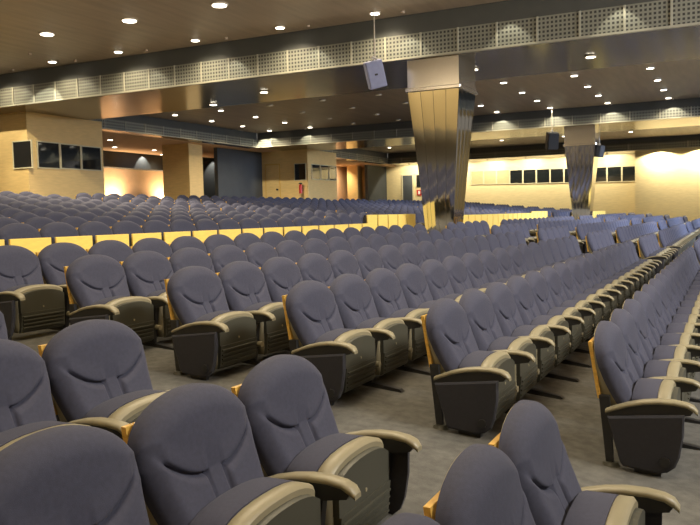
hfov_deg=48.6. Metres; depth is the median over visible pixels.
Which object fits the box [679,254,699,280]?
seat
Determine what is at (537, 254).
cushion
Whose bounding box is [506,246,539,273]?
seat
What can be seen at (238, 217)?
seat
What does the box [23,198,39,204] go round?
seat
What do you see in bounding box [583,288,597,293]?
seat cushion
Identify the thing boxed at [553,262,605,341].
seat
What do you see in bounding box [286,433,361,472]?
seat cushion
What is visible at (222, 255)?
seat
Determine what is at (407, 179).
door
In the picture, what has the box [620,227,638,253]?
seat
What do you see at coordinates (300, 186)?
fire extinguisher
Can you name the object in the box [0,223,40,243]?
seat
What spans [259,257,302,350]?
seat
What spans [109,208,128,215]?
seat
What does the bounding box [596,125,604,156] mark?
loudspeaker
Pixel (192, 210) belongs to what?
seat
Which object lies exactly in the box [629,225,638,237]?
seat
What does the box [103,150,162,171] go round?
trim
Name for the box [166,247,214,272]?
seat
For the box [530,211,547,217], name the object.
barrier
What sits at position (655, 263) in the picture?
seat
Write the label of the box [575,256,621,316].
seat
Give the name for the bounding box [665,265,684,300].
cushion
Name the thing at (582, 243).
seat
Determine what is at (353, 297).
cushion
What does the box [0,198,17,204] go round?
seat
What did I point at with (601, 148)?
grille
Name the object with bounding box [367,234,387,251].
seat
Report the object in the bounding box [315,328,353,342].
seat cushion
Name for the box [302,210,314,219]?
seat
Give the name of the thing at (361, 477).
seat
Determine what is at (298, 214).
seat
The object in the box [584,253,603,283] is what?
cushion
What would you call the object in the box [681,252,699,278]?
seat
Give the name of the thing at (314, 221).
seat
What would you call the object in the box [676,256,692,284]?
cushion
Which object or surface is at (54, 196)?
seat
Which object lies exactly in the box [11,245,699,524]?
floor
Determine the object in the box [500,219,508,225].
seat
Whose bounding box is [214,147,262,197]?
wall
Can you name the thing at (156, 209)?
seat
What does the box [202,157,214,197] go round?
wall
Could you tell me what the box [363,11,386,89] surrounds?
loudspeaker
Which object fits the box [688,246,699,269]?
seat
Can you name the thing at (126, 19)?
recessed light
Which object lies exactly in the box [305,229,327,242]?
seat
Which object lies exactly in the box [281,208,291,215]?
seat
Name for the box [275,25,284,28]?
recessed light
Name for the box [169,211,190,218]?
seat
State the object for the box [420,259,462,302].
seat
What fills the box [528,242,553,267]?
seat
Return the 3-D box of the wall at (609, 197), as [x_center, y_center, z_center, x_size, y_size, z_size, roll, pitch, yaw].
[6.007,-5.301,64.172,33.866,5.900,0.354,0,4,26]
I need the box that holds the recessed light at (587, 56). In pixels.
[585,55,595,58]
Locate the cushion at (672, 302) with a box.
[655,273,677,314]
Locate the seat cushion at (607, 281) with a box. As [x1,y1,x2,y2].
[600,279,612,283]
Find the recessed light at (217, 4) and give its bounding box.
[210,1,228,7]
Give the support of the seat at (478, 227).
on the floor
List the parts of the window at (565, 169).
pane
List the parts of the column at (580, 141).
cladding panel, cladding panel, cladding panel, cladding panel, cladding panel, cladding panel, cladding panel, cladding panel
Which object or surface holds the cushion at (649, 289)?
on the seat at (683, 328)
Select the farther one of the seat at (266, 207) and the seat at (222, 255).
the seat at (266, 207)
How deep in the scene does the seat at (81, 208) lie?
16.24 m
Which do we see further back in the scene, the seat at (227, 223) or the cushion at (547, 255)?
the seat at (227, 223)
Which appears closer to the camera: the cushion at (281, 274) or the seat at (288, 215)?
the cushion at (281, 274)
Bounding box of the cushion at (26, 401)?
[0,339,56,431]
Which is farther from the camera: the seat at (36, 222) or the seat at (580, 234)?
the seat at (580, 234)
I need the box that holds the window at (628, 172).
[622,165,634,181]
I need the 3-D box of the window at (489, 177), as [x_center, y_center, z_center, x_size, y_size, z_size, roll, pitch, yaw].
[11.089,-6.734,61.307,1.050,1.104,0.071,0,4,26]
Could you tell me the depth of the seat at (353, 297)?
6.11 m
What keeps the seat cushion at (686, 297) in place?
on the seat at (670, 268)
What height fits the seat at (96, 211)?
0.830 m
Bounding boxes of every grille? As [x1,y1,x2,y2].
[366,61,385,87]
[548,134,558,148]
[599,146,604,156]
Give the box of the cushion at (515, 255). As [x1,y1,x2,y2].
[506,246,527,273]
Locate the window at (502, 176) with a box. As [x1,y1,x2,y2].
[496,170,509,183]
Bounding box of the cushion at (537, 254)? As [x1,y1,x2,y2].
[528,242,545,267]
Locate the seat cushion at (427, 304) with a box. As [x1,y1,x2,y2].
[418,300,435,308]
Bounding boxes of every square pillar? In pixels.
[162,143,203,199]
[347,165,362,199]
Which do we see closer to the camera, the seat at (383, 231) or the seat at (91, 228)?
the seat at (91, 228)
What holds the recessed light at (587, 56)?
attached to the ceiling beam at (508, 38)
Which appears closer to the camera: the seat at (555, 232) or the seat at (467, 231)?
the seat at (467, 231)
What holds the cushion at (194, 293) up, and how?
on the seat at (207, 336)
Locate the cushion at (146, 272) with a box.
[122,251,173,296]
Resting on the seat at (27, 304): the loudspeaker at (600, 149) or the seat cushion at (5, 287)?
the seat cushion at (5, 287)
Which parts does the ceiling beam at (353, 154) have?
rail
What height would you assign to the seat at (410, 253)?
0.858 m
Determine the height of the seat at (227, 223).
0.830 m
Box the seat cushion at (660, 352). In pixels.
[653,345,676,359]
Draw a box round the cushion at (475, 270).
[461,253,488,287]
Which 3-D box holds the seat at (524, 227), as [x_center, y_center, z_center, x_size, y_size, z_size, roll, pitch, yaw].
[4.724,-0.617,20.055,0.598,0.830,0.738,0,4,26]
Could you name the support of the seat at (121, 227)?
on the floor
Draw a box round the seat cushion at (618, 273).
[614,272,625,275]
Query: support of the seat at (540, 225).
on the floor
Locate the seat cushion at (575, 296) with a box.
[573,294,589,299]
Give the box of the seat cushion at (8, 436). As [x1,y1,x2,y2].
[0,421,74,446]
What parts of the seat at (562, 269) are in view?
arm, armrest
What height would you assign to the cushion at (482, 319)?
0.499 m
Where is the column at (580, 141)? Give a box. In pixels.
[563,124,598,219]
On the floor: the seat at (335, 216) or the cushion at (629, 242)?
the seat at (335, 216)
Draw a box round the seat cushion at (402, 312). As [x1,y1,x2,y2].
[389,308,419,317]
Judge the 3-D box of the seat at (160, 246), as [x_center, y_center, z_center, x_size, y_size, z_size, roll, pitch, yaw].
[-2.034,0.148,8.747,0.666,0.858,0.678,0,4,26]
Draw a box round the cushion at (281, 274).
[261,257,302,301]
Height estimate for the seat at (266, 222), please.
0.830 m
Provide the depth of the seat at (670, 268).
9.28 m
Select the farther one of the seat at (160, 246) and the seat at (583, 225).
the seat at (583, 225)
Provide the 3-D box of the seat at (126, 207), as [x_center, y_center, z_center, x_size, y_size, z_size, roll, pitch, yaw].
[-4.889,-0.888,17.354,0.598,0.830,0.678,0,4,26]
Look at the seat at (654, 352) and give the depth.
5.75 m
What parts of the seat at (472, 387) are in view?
post, panel, arm, armrest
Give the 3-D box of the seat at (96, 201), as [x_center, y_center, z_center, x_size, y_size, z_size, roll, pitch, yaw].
[-6.205,-1.182,19.439,0.597,0.830,0.678,0,4,26]
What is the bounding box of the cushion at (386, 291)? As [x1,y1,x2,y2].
[365,268,407,317]
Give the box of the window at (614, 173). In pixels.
[607,166,621,181]
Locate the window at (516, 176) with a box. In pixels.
[509,169,522,183]
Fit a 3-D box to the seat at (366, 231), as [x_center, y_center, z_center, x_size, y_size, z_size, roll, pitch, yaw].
[0.529,-0.240,13.981,0.597,0.830,0.678,0,4,26]
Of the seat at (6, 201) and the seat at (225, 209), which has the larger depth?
the seat at (225, 209)
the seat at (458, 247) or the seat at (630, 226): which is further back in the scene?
the seat at (630, 226)
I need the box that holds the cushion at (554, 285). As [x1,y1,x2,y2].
[540,266,567,306]
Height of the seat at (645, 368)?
0.858 m
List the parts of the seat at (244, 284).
armrest, arm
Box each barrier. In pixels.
[0,223,373,254]
[363,214,415,229]
[463,213,543,228]
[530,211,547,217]
[570,211,604,217]
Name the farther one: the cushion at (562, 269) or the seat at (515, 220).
the seat at (515, 220)
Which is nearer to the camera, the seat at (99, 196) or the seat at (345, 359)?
the seat at (345, 359)
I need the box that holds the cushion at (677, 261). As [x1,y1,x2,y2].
[673,259,690,289]
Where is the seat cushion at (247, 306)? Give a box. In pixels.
[243,302,274,310]
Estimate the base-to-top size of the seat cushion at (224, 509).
0.401 m
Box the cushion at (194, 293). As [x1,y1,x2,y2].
[167,266,229,324]
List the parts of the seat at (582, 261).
arm, armrest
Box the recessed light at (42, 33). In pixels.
[38,31,55,35]
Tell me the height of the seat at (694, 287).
0.858 m
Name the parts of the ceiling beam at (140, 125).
rail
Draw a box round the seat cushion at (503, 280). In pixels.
[496,278,508,282]
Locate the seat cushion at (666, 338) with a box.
[661,333,681,344]
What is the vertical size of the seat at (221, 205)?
0.830 m
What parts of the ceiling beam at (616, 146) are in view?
rail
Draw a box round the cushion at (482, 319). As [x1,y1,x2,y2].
[459,289,502,350]
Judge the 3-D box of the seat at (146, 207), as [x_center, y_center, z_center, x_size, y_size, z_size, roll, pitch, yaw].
[-4.601,-0.929,17.934,0.598,0.830,0.678,0,4,26]
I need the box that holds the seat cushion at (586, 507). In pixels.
[563,490,618,524]
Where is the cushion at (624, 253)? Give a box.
[617,243,630,266]
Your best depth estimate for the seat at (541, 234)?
17.14 m
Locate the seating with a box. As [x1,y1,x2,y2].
[109,193,699,247]
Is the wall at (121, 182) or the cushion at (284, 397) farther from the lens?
the wall at (121, 182)
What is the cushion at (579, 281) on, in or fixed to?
on the seat at (579, 281)
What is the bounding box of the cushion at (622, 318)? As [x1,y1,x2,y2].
[611,309,648,377]
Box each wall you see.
[104,168,163,198]
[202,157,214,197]
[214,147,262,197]
[337,167,347,200]
[362,154,634,214]
[365,165,386,201]
[635,147,699,220]
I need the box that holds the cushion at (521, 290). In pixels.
[506,276,540,324]
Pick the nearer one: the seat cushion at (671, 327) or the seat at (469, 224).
the seat cushion at (671, 327)
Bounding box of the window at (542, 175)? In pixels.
[536,168,549,183]
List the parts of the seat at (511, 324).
armrest, arm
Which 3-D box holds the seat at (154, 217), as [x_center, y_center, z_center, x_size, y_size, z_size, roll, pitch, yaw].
[-3.204,-0.426,13.644,0.598,0.830,0.678,0,4,26]
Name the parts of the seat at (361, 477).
armrest, arm, armrest, arm, panel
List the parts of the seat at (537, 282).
armrest, arm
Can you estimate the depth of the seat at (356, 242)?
11.17 m
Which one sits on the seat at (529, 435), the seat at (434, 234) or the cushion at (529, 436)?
the cushion at (529, 436)
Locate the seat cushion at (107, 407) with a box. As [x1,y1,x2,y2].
[84,390,166,417]
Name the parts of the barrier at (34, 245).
panel, panel, panel, panel, support frame, panel, panel, panel, panel, panel, panel, panel, panel, panel, panel, panel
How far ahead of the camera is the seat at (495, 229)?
17.62 m
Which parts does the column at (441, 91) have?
cladding panel, cladding panel, cladding panel, cladding panel, cladding panel, cladding panel, cladding panel, cladding panel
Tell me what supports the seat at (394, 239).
on the floor
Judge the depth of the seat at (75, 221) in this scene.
11.95 m
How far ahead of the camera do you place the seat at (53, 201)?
18.30 m
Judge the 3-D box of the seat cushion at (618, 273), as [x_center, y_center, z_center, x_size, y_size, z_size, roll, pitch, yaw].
[4.048,0.349,11.572,0.137,0.401,0.538,0,4,26]
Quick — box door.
[401,174,413,200]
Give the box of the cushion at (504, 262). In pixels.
[493,248,515,277]
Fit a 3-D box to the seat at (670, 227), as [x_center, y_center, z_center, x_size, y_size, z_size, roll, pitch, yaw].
[10.208,-0.683,23.991,0.598,0.830,0.678,0,4,26]
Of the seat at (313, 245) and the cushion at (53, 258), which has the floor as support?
the seat at (313, 245)
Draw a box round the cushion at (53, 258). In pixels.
[38,242,88,285]
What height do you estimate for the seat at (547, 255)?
0.830 m
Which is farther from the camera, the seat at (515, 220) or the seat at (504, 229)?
the seat at (515, 220)
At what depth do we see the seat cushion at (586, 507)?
2.87 m
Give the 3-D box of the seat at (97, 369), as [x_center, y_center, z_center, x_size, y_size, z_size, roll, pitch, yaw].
[-1.037,0.720,3.812,0.666,0.858,0.750,0,4,26]
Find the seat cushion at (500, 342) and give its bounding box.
[487,336,518,350]
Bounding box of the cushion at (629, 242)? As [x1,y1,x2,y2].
[627,240,638,261]
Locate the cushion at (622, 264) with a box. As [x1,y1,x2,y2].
[612,245,626,268]
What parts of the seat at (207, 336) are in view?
post, panel, arm, armrest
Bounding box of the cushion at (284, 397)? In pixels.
[238,354,338,475]
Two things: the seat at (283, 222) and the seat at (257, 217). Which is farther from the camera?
the seat at (257, 217)
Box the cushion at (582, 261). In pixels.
[575,256,596,287]
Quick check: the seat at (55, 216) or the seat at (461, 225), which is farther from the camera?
the seat at (461, 225)
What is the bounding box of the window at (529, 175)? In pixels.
[523,169,535,183]
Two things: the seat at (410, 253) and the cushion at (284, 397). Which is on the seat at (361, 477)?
the cushion at (284, 397)
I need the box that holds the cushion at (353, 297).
[329,274,378,328]
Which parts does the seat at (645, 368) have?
armrest, arm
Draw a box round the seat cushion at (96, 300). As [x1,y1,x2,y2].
[92,296,128,304]
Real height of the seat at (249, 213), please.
0.830 m
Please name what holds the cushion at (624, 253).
on the seat at (621, 246)
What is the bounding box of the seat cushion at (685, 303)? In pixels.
[681,300,695,306]
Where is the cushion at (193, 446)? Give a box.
[127,383,263,524]
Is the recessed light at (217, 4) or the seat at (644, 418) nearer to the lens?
the seat at (644, 418)
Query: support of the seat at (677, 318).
on the floor
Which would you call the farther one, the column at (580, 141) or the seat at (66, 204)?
the column at (580, 141)
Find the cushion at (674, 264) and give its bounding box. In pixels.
[669,262,687,294]
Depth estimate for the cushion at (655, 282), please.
7.57 m
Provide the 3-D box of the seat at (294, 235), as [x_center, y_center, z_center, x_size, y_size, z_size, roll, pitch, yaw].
[-0.624,-0.074,11.661,0.597,0.830,0.678,0,4,26]
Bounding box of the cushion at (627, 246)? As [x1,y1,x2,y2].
[622,242,634,263]
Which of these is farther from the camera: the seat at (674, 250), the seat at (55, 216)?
the seat at (674, 250)
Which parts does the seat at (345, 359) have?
post, arm, panel, armrest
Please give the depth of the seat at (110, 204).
18.47 m
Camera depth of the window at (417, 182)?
64.03 m
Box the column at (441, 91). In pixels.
[405,54,477,232]
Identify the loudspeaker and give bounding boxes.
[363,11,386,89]
[545,108,558,149]
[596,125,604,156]
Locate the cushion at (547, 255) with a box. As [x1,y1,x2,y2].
[538,240,553,264]
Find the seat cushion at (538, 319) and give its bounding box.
[531,315,553,324]
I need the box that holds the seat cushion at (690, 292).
[687,289,699,294]
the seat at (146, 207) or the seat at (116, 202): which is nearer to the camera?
the seat at (146, 207)
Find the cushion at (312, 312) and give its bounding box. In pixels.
[286,280,343,345]
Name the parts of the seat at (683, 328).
armrest, arm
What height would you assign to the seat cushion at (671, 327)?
0.401 m
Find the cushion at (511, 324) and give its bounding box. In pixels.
[485,282,523,336]
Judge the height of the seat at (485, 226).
0.830 m
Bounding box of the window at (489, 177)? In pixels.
[483,170,495,184]
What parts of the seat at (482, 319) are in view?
armrest, arm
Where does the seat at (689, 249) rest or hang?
on the floor
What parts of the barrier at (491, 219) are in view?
panel, panel, panel, panel, panel, panel, panel, panel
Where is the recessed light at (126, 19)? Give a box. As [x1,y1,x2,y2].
[121,17,137,22]
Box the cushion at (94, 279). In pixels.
[66,254,129,307]
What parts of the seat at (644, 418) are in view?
post, panel, arm, armrest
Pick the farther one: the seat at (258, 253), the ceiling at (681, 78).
the ceiling at (681, 78)
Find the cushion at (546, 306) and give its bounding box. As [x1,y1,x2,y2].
[524,271,554,314]
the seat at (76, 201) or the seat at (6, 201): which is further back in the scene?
the seat at (76, 201)
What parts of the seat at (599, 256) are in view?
armrest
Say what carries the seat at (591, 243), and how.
on the floor
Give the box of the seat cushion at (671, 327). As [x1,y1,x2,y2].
[667,323,685,332]
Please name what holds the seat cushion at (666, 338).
on the seat at (661, 338)
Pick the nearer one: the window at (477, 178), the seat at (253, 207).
the seat at (253, 207)
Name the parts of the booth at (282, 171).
door frame, door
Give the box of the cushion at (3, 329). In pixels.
[0,311,7,339]
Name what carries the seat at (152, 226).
on the floor
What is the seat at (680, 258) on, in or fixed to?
on the floor
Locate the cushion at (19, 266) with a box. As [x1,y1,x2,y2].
[0,245,43,291]
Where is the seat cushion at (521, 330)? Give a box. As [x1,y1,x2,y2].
[511,325,539,336]
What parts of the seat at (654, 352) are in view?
armrest, arm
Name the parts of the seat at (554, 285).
armrest, arm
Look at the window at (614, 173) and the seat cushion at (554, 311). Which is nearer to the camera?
the seat cushion at (554, 311)
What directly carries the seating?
on the floor
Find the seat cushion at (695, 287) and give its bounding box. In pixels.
[690,285,699,289]
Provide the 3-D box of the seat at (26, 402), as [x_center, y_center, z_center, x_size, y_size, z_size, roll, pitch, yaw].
[-1.341,0.764,3.200,0.666,0.858,0.678,0,4,26]
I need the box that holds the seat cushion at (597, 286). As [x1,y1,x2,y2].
[593,284,606,288]
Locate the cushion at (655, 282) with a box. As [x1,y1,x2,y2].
[649,278,673,322]
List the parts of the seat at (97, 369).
armrest, arm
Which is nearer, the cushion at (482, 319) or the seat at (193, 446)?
the seat at (193, 446)
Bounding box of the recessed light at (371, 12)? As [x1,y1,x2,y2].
[369,11,380,14]
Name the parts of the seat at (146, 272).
armrest, arm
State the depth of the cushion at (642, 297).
6.40 m
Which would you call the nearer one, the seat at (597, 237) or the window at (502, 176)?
the seat at (597, 237)
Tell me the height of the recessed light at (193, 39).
0.047 m
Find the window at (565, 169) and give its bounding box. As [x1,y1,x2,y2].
[564,168,568,182]
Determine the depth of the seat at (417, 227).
16.30 m
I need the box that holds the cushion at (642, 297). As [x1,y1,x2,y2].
[633,291,663,345]
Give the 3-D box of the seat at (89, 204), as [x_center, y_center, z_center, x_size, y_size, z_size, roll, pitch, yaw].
[-5.835,-0.992,17.816,0.598,0.830,0.678,0,4,26]
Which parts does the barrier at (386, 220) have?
panel, support frame, panel, panel, panel, panel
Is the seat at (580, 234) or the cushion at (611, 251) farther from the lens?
the seat at (580, 234)
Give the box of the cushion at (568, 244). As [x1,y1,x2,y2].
[562,236,575,256]
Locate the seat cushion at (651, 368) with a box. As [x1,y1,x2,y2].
[643,360,670,377]
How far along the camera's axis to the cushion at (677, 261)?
10.47 m
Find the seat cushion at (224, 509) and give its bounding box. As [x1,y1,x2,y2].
[189,477,290,524]
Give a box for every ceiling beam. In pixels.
[0,0,699,119]
[93,115,257,147]
[257,97,699,150]
[321,148,387,163]
[388,134,699,165]
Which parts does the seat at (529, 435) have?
armrest, arm, panel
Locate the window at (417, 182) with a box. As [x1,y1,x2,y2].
[415,174,419,187]
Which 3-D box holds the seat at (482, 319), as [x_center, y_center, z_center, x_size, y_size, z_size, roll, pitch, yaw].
[1.175,0.636,5.735,0.666,0.858,0.678,0,4,26]
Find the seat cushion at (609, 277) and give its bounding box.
[608,276,619,279]
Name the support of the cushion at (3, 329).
on the seat at (3, 329)
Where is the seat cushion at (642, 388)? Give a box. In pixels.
[632,378,662,400]
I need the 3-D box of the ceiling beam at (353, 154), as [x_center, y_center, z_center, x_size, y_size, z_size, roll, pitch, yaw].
[-0.570,-7.857,55.228,0.743,0.958,14.776,0,4,26]
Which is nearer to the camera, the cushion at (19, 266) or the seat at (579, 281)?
the cushion at (19, 266)
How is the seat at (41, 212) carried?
on the floor
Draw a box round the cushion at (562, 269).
[553,262,578,299]
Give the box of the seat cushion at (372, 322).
[356,317,387,328]
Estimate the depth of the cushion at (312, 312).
5.55 m
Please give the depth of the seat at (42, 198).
19.34 m
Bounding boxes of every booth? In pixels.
[0,112,104,198]
[262,149,336,200]
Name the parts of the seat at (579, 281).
arm, armrest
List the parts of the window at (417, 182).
pane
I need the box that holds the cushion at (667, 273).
[661,269,681,306]
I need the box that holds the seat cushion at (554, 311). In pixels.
[547,307,568,315]
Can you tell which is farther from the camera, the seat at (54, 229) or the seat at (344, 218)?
the seat at (344, 218)
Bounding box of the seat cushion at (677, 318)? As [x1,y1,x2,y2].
[672,314,689,322]
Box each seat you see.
[0,191,12,195]
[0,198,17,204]
[0,204,12,210]
[0,208,24,216]
[0,217,19,227]
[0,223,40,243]
[0,245,64,339]
[0,311,59,420]
[0,339,88,450]
[0,425,149,524]
[7,193,21,198]
[8,201,26,207]
[8,212,38,222]
[14,196,30,200]
[18,204,39,211]
[19,191,33,195]
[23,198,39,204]
[24,217,54,229]
[28,194,41,198]
[30,208,53,216]
[34,201,52,207]
[35,242,88,330]
[36,196,51,200]
[38,222,78,241]
[38,319,168,439]
[44,212,68,221]
[46,199,62,204]
[46,204,64,211]
[48,194,61,198]
[57,196,70,201]
[58,201,75,207]
[59,208,79,215]
[60,216,87,228]
[64,254,154,342]
[68,199,82,204]
[70,204,88,211]
[74,212,97,220]
[75,193,92,199]
[76,221,112,239]
[77,197,90,201]
[80,202,96,207]
[85,208,104,215]
[86,240,133,261]
[88,199,103,204]
[88,216,117,226]
[92,193,105,200]
[94,205,111,211]
[101,202,117,207]
[101,211,123,220]
[102,195,118,201]
[107,199,121,204]
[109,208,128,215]
[110,221,142,237]
[112,205,132,211]
[118,195,132,202]
[118,215,144,225]
[119,251,173,349]
[120,202,135,207]
[121,383,320,524]
[124,211,148,219]
[129,198,145,204]
[129,208,150,214]
[129,238,172,256]
[133,205,152,211]
[136,202,154,207]
[140,220,170,235]
[144,215,170,224]
[146,198,159,205]
[147,211,170,218]
[150,208,170,214]
[152,205,170,210]
[159,200,174,207]
[164,266,256,379]
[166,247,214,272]
[168,215,193,223]
[168,219,195,231]
[168,236,206,252]
[169,208,189,214]
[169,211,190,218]
[170,205,187,210]
[174,200,189,210]
[188,200,202,205]
[188,208,205,214]
[189,203,205,210]
[190,211,209,218]
[191,214,212,223]
[193,219,219,233]
[203,234,235,253]
[204,203,218,210]
[205,208,221,214]
[208,245,247,272]
[209,211,225,218]
[213,214,230,222]
[216,218,240,229]
[216,261,289,364]
[218,203,228,209]
[220,205,235,213]
[226,211,241,217]
[231,214,248,222]
[231,354,421,524]
[233,233,261,250]
[235,205,248,213]
[238,218,259,229]
[244,210,256,217]
[244,242,277,267]
[248,205,259,210]
[250,214,264,221]
[254,208,268,216]
[258,217,277,230]
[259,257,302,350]
[260,231,285,247]
[262,205,271,210]
[267,213,280,220]
[268,208,281,216]
[274,240,304,262]
[276,217,294,229]
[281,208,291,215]
[282,213,295,220]
[282,280,375,405]
[283,230,307,244]
[290,210,302,216]
[293,217,310,228]
[296,253,334,286]
[301,238,329,258]
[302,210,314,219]
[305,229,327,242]
[308,216,324,227]
[314,210,325,219]
[323,216,338,224]
[324,213,339,224]
[325,210,336,214]
[325,228,345,239]
[326,237,352,253]
[327,250,362,277]
[328,274,408,392]
[338,212,350,226]
[343,227,361,240]
[348,235,369,254]
[349,212,361,223]
[354,247,383,279]
[359,212,368,223]
[360,226,376,239]
[365,268,430,375]
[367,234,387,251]
[375,226,390,237]
[378,245,404,273]
[381,513,439,524]
[385,232,402,248]
[389,225,403,235]
[395,263,435,356]
[398,243,422,267]
[400,231,418,246]
[402,224,415,234]
[414,224,426,231]
[415,230,431,242]
[417,241,440,261]
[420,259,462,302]
[421,298,515,437]
[423,444,535,524]
[428,229,443,244]
[434,239,452,262]
[441,228,454,241]
[442,256,485,293]
[445,222,457,230]
[448,238,466,258]
[452,228,464,240]
[456,222,475,236]
[459,289,537,413]
[461,253,505,287]
[462,227,474,238]
[462,236,478,255]
[465,221,485,236]
[473,221,486,235]
[474,235,490,251]
[478,250,508,283]
[480,220,489,233]
[485,234,499,252]
[485,282,564,398]
[488,400,679,524]
[489,225,501,235]
[493,248,525,277]
[496,233,509,249]
[499,224,508,233]
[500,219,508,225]
[505,232,517,246]
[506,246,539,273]
[506,276,579,381]
[507,224,528,245]
[513,219,530,235]
[513,223,534,242]
[514,231,526,244]
[517,244,540,270]
[520,223,537,243]
[524,271,591,367]
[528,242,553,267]
[536,228,547,241]
[537,221,545,229]
[538,240,564,264]
[540,266,595,353]
[543,221,550,228]
[545,228,554,239]
[546,239,565,261]
[551,227,559,237]
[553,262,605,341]
[554,238,575,259]
[556,226,564,238]
[562,226,585,253]
[562,236,583,256]
[565,259,613,320]
[568,235,585,255]
[575,224,588,252]
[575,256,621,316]
[581,224,587,235]
[584,253,627,308]
[585,223,591,232]
[585,232,605,253]
[588,321,697,476]
[589,223,595,231]
[592,222,598,231]
[592,231,605,247]
[592,251,633,301]
[597,230,611,246]
[599,249,638,298]
[601,230,611,245]
[605,229,621,244]
[606,247,643,292]
[610,309,699,450]
[612,245,647,290]
[615,227,636,248]
[617,243,651,283]
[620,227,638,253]
[622,242,655,283]
[622,299,699,423]
[623,226,638,240]
[626,226,638,253]
[627,240,661,277]
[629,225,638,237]
[631,225,641,236]
[632,291,699,402]
[637,237,667,272]
[641,284,699,381]
[642,236,669,268]
[645,235,671,264]
[648,234,673,264]
[648,278,699,356]
[651,233,677,261]
[654,273,699,357]
[657,231,681,257]
[660,269,699,307]
[661,230,682,255]
[663,229,684,253]
[664,265,699,300]
[665,229,685,252]
[667,228,686,251]
[669,228,687,249]
[669,262,699,294]
[670,227,689,249]
[672,259,699,289]
[675,256,699,284]
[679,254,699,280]
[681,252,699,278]
[683,250,699,275]
[686,248,699,271]
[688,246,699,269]
[692,242,699,263]
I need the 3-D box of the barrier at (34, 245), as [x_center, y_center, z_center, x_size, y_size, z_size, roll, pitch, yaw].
[-1.931,-0.159,12.328,0.103,0.733,11.076,0,4,26]
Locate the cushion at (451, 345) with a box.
[426,298,478,371]
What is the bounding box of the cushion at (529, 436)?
[498,400,581,524]
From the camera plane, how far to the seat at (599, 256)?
10.86 m
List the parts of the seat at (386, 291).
armrest, arm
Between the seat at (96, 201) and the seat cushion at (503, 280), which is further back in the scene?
the seat at (96, 201)
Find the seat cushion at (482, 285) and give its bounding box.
[480,283,489,287]
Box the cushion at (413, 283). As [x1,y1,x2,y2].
[395,263,432,307]
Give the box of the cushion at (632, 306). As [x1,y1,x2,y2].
[623,299,656,359]
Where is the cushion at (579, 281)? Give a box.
[565,259,587,293]
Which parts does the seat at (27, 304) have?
panel, arm, armrest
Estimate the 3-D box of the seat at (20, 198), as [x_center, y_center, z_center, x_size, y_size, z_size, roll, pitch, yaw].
[-7.728,-1.208,18.741,0.598,0.830,0.678,0,4,26]
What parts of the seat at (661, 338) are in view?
armrest, arm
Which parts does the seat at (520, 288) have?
armrest, arm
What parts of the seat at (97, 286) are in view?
post, panel, arm, armrest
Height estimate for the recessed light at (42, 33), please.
0.047 m
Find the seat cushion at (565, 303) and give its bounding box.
[561,300,579,306]
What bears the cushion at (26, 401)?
on the seat at (26, 402)
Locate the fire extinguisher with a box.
[299,183,302,193]
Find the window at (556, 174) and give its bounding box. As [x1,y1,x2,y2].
[550,168,563,182]
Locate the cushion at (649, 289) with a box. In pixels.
[642,284,669,332]
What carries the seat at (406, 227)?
on the floor
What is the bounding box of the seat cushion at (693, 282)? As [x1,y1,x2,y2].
[692,281,699,284]
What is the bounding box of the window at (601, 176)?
[596,166,606,182]
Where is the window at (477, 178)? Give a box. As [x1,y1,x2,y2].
[471,171,483,184]
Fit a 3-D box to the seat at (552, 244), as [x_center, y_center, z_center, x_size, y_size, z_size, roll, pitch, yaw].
[3.656,0.012,13.172,0.598,0.830,0.678,0,4,26]
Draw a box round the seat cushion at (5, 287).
[2,284,37,291]
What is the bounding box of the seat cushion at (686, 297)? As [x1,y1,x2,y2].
[684,294,697,299]
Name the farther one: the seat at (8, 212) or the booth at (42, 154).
the booth at (42, 154)
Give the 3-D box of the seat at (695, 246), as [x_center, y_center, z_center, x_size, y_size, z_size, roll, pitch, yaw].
[7.339,-0.013,15.850,0.597,0.830,0.696,0,4,26]
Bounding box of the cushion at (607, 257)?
[600,249,615,275]
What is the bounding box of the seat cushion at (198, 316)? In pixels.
[194,310,231,321]
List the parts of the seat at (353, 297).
armrest, arm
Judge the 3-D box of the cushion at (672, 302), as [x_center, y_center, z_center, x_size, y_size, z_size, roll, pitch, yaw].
[3.414,0.368,8.257,0.269,0.499,0.637,0,4,26]
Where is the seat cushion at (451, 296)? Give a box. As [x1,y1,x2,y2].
[443,294,461,299]
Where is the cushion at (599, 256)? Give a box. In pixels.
[592,251,610,279]
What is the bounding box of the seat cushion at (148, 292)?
[145,289,165,336]
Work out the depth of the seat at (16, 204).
16.07 m
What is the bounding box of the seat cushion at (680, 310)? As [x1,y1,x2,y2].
[677,307,692,313]
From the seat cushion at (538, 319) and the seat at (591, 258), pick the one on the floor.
the seat at (591, 258)
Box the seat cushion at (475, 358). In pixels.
[458,350,496,368]
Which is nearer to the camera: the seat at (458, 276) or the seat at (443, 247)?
the seat at (458, 276)
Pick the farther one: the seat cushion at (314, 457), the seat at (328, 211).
the seat at (328, 211)
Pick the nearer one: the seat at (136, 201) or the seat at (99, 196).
the seat at (136, 201)
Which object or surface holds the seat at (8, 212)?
on the floor
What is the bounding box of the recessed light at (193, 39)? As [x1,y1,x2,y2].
[190,38,199,41]
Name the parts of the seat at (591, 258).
arm, armrest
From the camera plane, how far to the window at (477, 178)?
61.76 m
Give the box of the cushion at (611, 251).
[606,247,621,272]
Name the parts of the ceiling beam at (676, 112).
rail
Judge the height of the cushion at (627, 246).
0.499 m
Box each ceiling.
[0,0,505,73]
[102,131,394,167]
[143,58,699,132]
[356,126,699,152]
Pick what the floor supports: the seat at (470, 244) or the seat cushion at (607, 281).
the seat at (470, 244)
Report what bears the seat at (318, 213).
on the floor
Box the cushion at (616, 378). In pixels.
[594,321,638,403]
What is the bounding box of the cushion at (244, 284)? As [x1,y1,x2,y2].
[218,261,271,310]
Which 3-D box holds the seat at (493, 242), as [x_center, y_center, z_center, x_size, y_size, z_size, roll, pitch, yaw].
[2.710,-0.093,13.634,0.598,0.830,0.678,0,4,26]

